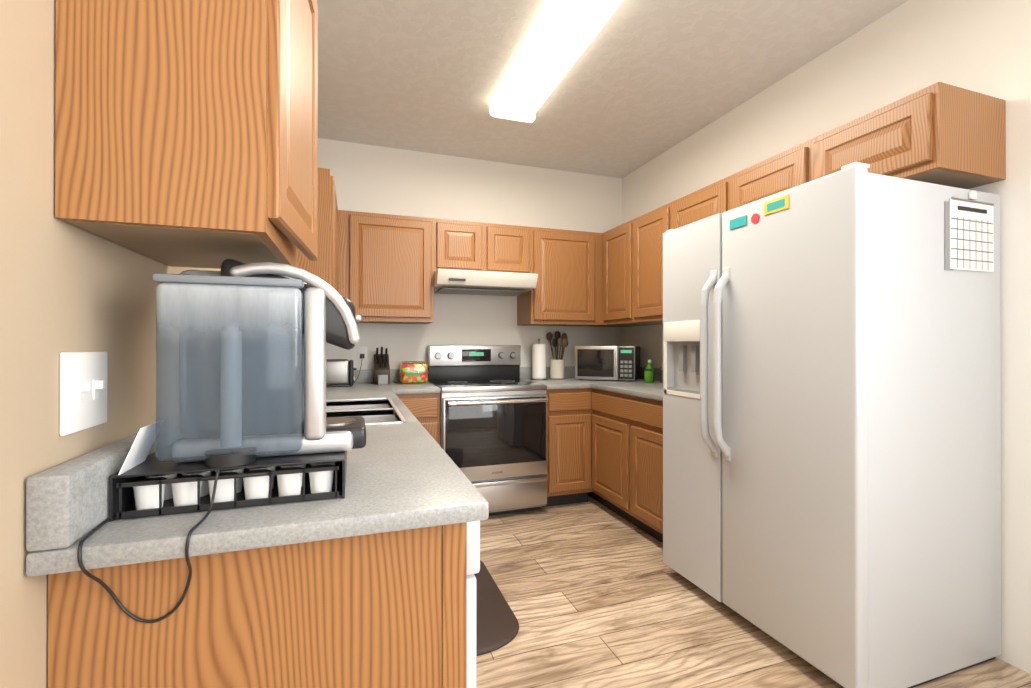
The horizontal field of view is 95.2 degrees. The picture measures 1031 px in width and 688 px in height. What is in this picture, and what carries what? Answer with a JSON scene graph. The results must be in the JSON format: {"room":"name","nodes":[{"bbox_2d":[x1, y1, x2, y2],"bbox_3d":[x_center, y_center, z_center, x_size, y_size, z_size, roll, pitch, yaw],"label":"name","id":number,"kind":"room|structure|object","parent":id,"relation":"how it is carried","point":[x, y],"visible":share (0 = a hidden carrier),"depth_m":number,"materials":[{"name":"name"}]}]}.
{"room":"kitchen","nodes":[
{"label":"kitchen","id":0,"kind":"room"},
{"bbox_2d":[0,0,220,687],"bbox_3d":[-0.798,-0.167,0.842,0.100,2.740,5.650,0,0,-19],"label":"wall","id":1,"kind":"structure","parent":0,"point":[65,286],"depth_m":0.68,"materials":[{"name":"beige paint"}]},
{"bbox_2d":[59,351,106,435],"bbox_3d":[-0.719,0.078,0.794,0.018,0.130,0.140,0,0,-19],"label":"switch plate","id":2,"kind":"object","parent":1,"relation":"attached to","point":[83,390],"visible":1,"depth_m":0.78,"materials":[{"name":"white plastic"}]},
{"bbox_2d":[55,0,317,268],"bbox_3d":[-0.614,-0.558,0.991,0.337,0.736,0.470,0,0,-19],"label":"upper cabinet","id":3,"kind":"object","parent":1,"relation":"attached to","point":[186,133],"visible":0.92,"depth_m":0.78,"materials":[{"name":"brown wood"}]},
{"bbox_2d":[297,168,337,291],"bbox_3d":[-1.296,-0.541,2.959,0.329,0.761,1.117,0,0,-19],"label":"upper cabinet","id":4,"kind":"object","parent":1,"relation":"attached to","point":[324,266],"visible":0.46,"depth_m":2.47,"materials":[{"name":"brown wood"}]},
{"bbox_2d":[318,138,621,381],"bbox_3d":[-0.343,-0.159,3.933,2.770,2.740,0.100,0,0,-19],"label":"wall","id":5,"kind":"structure","parent":0,"point":[380,180],"depth_m":3.86,"materials":[{"name":"white paint"}]},
{"bbox_2d":[358,347,366,358],"bbox_3d":[-1.167,0.066,3.589,0.070,0.090,0.012,0,0,-19],"label":"electrical outlet plate","id":6,"kind":"object","parent":5,"relation":"attached to","point":[362,351],"visible":1,"depth_m":3.59,"materials":[{"name":"white plastic"}]},
{"bbox_2d":[338,210,437,323],"bbox_3d":[-0.965,-0.540,3.479,0.670,0.760,0.349,0,0,-19],"label":"upper cabinet","id":7,"kind":"object","parent":5,"relation":"attached to","point":[389,265],"depth_m":3.32,"materials":[{"name":"brown wood"}]},
{"bbox_2d":[438,219,485,270],"bbox_3d":[-0.468,-0.725,3.650,0.380,0.390,0.349,0,0,-19],"label":"upper cabinet","id":8,"kind":"object","parent":5,"relation":"attached to","point":[461,244],"depth_m":3.49,"materials":[{"name":"brown wood"}]},
{"bbox_2d":[434,269,537,295],"bbox_3d":[-0.264,-0.464,3.642,0.756,0.126,0.492,0,0,-19],"label":"range hood","id":9,"kind":"object","parent":5,"relation":"attached to","point":[464,282],"visible":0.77,"depth_m":3.47,"materials":[{"name":"white metal"}]},
{"bbox_2d":[486,223,533,273],"bbox_3d":[-0.108,-0.725,3.774,0.381,0.390,0.349,0,0,-19],"label":"upper cabinet","id":10,"kind":"object","parent":5,"relation":"attached to","point":[509,248],"depth_m":3.62,"materials":[{"name":"brown wood"}]},
{"bbox_2d":[517,227,602,325],"bbox_3d":[0.371,-0.539,3.938,0.633,0.760,0.349,0,0,-19],"label":"upper cabinet","id":11,"kind":"object","parent":5,"relation":"attached to","point":[568,264],"depth_m":3.78,"materials":[{"name":"brown wood"}]},
{"bbox_2d":[594,325,628,326],"bbox_3d":[0.849,-0.539,4.092,0.406,0.760,0.370,0,0,-19],"label":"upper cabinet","id":12,"kind":"object","parent":5,"relation":"attached to","point":[594,325],"depth_m":4.22,"materials":[{"name":"brown wood"}]},
{"bbox_2d":[316,0,907,177],"bbox_3d":[0.559,-1.585,1.312,2.970,0.100,5.650,0,0,-19],"label":"ceiling","id":13,"kind":"structure","parent":0,"point":[641,83],"depth_m":2.65,"materials":[{"name":"white paint"}]},
{"bbox_2d":[490,0,622,122],"bbox_3d":[0.178,-1.486,2.450,0.304,0.088,1.270,0,0,-19],"label":"light fixture","id":14,"kind":"object","parent":13,"relation":"attached to","point":[562,34],"visible":1,"depth_m":2.37,"materials":[{"name":"beige plastic"}]},
{"bbox_2d":[476,496,1030,687],"bbox_3d":[0.559,1.255,1.305,2.970,0.100,5.650,0,0,-19],"label":"floor","id":15,"kind":"structure","parent":0,"point":[595,593],"depth_m":2.02,"materials":[{"name":"brown wood"}]},
{"bbox_2d":[48,521,479,687],"bbox_3d":[-0.846,0.767,2.170,0.668,0.880,2.896,0,0,-19],"label":"base cabinet","id":16,"kind":"object","parent":15,"relation":"on","point":[394,609],"visible":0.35,"depth_m":0.80,"materials":[{"name":"brown wood"}]},
{"bbox_2d":[26,369,488,576],"bbox_3d":[-0.691,0.275,2.198,0.979,0.403,2.947,0,0,-19],"label":"countertop","id":17,"kind":"structure","parent":16,"relation":"on","point":[404,471],"depth_m":0.79,"materials":[{"name":"laminate"}]},
{"bbox_2d":[118,422,155,474],"bbox_3d":[-0.645,0.176,0.814,0.031,0.075,0.100,0,0,-19],"label":"paper card","id":18,"kind":"object","parent":17,"relation":"on","point":[145,438],"visible":0.86,"depth_m":0.80,"materials":[{"name":"white paper"}]},
{"bbox_2d":[77,470,219,622],"bbox_3d":[-0.614,0.321,0.874,0.165,0.231,0.407,0,0,-19],"label":"cord","id":19,"kind":"object","parent":17,"relation":"on","point":[105,586],"visible":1,"depth_m":0.72,"materials":[{"name":"black plastic"}]},
{"bbox_2d":[109,451,346,521],"bbox_3d":[-0.541,0.251,0.974,0.358,0.074,0.346,0,0,-19],"label":"drawer","id":20,"kind":"object","parent":17,"relation":"on","point":[151,485],"visible":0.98,"depth_m":0.84,"materials":[{"name":"black plastic"}]},
{"bbox_2d":[152,259,365,467],"bbox_3d":[-0.481,0.028,0.949,0.342,0.369,0.253,0,0,-19],"label":"brewer","id":21,"kind":"object","parent":17,"relation":"on","point":[240,363],"visible":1,"depth_m":0.83,"materials":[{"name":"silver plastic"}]},
{"bbox_2d":[326,359,356,386],"bbox_3d":[-1.290,0.201,3.273,0.350,0.186,0.176,0,0,-19],"label":"toaster","id":22,"kind":"object","parent":17,"relation":"on","point":[339,372],"visible":0.6,"depth_m":3.22,"materials":[{"name":"silver metal"}]},
{"bbox_2d":[374,347,389,383],"bbox_3d":[-1.001,0.157,3.524,0.110,0.275,0.164,0,0,-19],"label":"knife block","id":23,"kind":"object","parent":17,"relation":"on","point":[381,364],"visible":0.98,"depth_m":3.48,"materials":[{"name":"brown wood"}]},
{"bbox_2d":[378,375,387,384],"bbox_3d":[-0.961,0.259,3.406,0.070,0.070,0.062,0,0,-19],"label":"box","id":24,"kind":"object","parent":17,"relation":"on","point":[382,379],"visible":0.94,"depth_m":3.38,"materials":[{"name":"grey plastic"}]},
{"bbox_2d":[398,361,428,382],"bbox_3d":[-0.775,0.210,3.572,0.212,0.161,0.216,0,0,-19],"label":"container","id":25,"kind":"object","parent":17,"relation":"on","point":[413,372],"visible":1,"depth_m":3.48,"materials":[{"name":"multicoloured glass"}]},
{"bbox_2d":[397,393,439,444],"bbox_3d":[-0.768,0.770,3.392,0.347,0.880,0.636,0,0,-19],"label":"base cabinet","id":26,"kind":"object","parent":15,"relation":"on","point":[424,409],"visible":0.19,"depth_m":3.12,"materials":[{"name":"brown wood"}]},
{"bbox_2d":[427,345,547,515],"bbox_3d":[-0.222,0.610,3.517,0.760,1.200,0.737,0,0,-19],"label":"range","id":27,"kind":"object","parent":15,"relation":"on","point":[493,425],"visible":0.9,"depth_m":3.28,"materials":[{"name":"silver metal"}]},
{"bbox_2d":[474,560,518,655],"bbox_3d":[-0.284,1.198,2.236,0.430,0.016,0.880,0,0,-19],"label":"anti-fatigue mat","id":28,"kind":"object","parent":15,"relation":"on","point":[497,624],"visible":0.31,"depth_m":2.05,"materials":[{"name":"brown rubber"}]},
{"bbox_2d":[542,388,592,506],"bbox_3d":[0.301,0.771,3.760,0.382,0.880,0.636,0,0,-19],"label":"base cabinet","id":29,"kind":"object","parent":15,"relation":"on","point":[569,447],"visible":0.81,"depth_m":3.46,"materials":[{"name":"brown wood"}]},
{"bbox_2d":[588,388,662,542],"bbox_3d":[0.942,0.770,3.435,0.656,0.880,1.667,0,0,-19],"label":"base cabinet","id":30,"kind":"object","parent":15,"relation":"on","point":[627,457],"visible":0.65,"depth_m":3.06,"materials":[{"name":"brown wood"}]},
{"bbox_2d":[520,366,662,400],"bbox_3d":[0.771,0.262,3.375,1.019,0.134,1.672,0,0,-19],"label":"countertop","id":31,"kind":"structure","parent":30,"relation":"on","point":[639,387],"depth_m":3.50,"materials":[{"name":"laminate"}]},
{"bbox_2d":[530,338,547,379],"bbox_3d":[0.195,0.124,3.905,0.150,0.342,0.150,0,0,-19],"label":"paper towel","id":32,"kind":"object","parent":31,"relation":"on","point":[538,361],"visible":1,"depth_m":3.86,"materials":[{"name":"white paper"}]},
{"bbox_2d":[547,331,567,378],"bbox_3d":[0.373,0.091,3.982,0.181,0.409,0.179,0,0,-19],"label":"utensil crock","id":33,"kind":"object","parent":31,"relation":"on","point":[557,368],"visible":1,"depth_m":3.93,"materials":[{"name":"beige ceramic"}]},
{"bbox_2d":[575,346,639,380],"bbox_3d":[0.765,0.156,3.902,0.480,0.278,0.395,0,0,21],"label":"microwave","id":34,"kind":"object","parent":31,"relation":"on","point":[607,362],"visible":1,"depth_m":3.75,"materials":[{"name":"silver plastic"}]},
{"bbox_2d":[645,360,653,381],"bbox_3d":[1.049,0.210,3.681,0.066,0.170,0.066,0,0,-19],"label":"soap bottle","id":35,"kind":"object","parent":31,"relation":"on","point":[649,366],"visible":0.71,"depth_m":3.67,"materials":[{"name":"green plastic"}]},
{"bbox_2d":[660,367,662,382],"bbox_3d":[1.141,0.235,3.596,0.072,0.120,0.072,0,0,-19],"label":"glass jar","id":36,"kind":"object","parent":31,"relation":"on","point":[661,374],"visible":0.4,"depth_m":3.58,"materials":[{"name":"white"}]},
{"bbox_2d":[663,162,1000,687],"bbox_3d":[1.279,0.306,2.115,0.859,1.802,1.012,0,0,-19],"label":"fridge","id":37,"kind":"object","parent":15,"relation":"on","point":[832,426],"visible":1,"depth_m":1.70,"materials":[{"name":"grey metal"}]},
{"bbox_2d":[622,0,1030,673],"bbox_3d":[1.916,-0.164,1.775,0.100,2.740,5.650,0,0,-19],"label":"wall","id":38,"kind":"structure","parent":0,"point":[914,46],"depth_m":1.96,"materials":[{"name":"white paint"}]},
{"bbox_2d":[602,221,629,325],"bbox_3d":[0.977,-0.540,3.719,0.406,0.760,0.418,0,0,-19],"label":"upper cabinet","id":39,"kind":"object","parent":38,"relation":"attached to","point":[616,241],"depth_m":3.66,"materials":[{"name":"brown wood"}]},
{"bbox_2d":[630,203,669,325],"bbox_3d":[1.117,-0.541,3.314,0.406,0.760,0.438,0,0,-19],"label":"upper cabinet","id":40,"kind":"object","parent":38,"relation":"attached to","point":[647,230],"depth_m":3.27,"materials":[{"name":"brown wood"}]},
{"bbox_2d":[670,180,721,228],"bbox_3d":[1.269,-0.772,2.871,0.406,0.300,0.500,0,0,-19],"label":"upper cabinet","id":41,"kind":"object","parent":38,"relation":"attached to","point":[705,202],"depth_m":2.80,"materials":[{"name":"brown wood"}]},
{"bbox_2d":[722,144,801,212],"bbox_3d":[1.429,-0.773,2.406,0.406,0.300,0.485,0,0,-19],"label":"upper cabinet","id":42,"kind":"object","parent":38,"relation":"attached to","point":[778,173],"depth_m":2.35,"materials":[{"name":"brown wood"}]},
{"bbox_2d":[802,82,1005,188],"bbox_3d":[1.587,-0.774,1.947,0.406,0.300,0.485,0,0,-19],"label":"upper cabinet","id":43,"kind":"object","parent":38,"relation":"attached to","point":[941,133],"depth_m":1.75,"materials":[{"name":"brown wood"}]}
]}

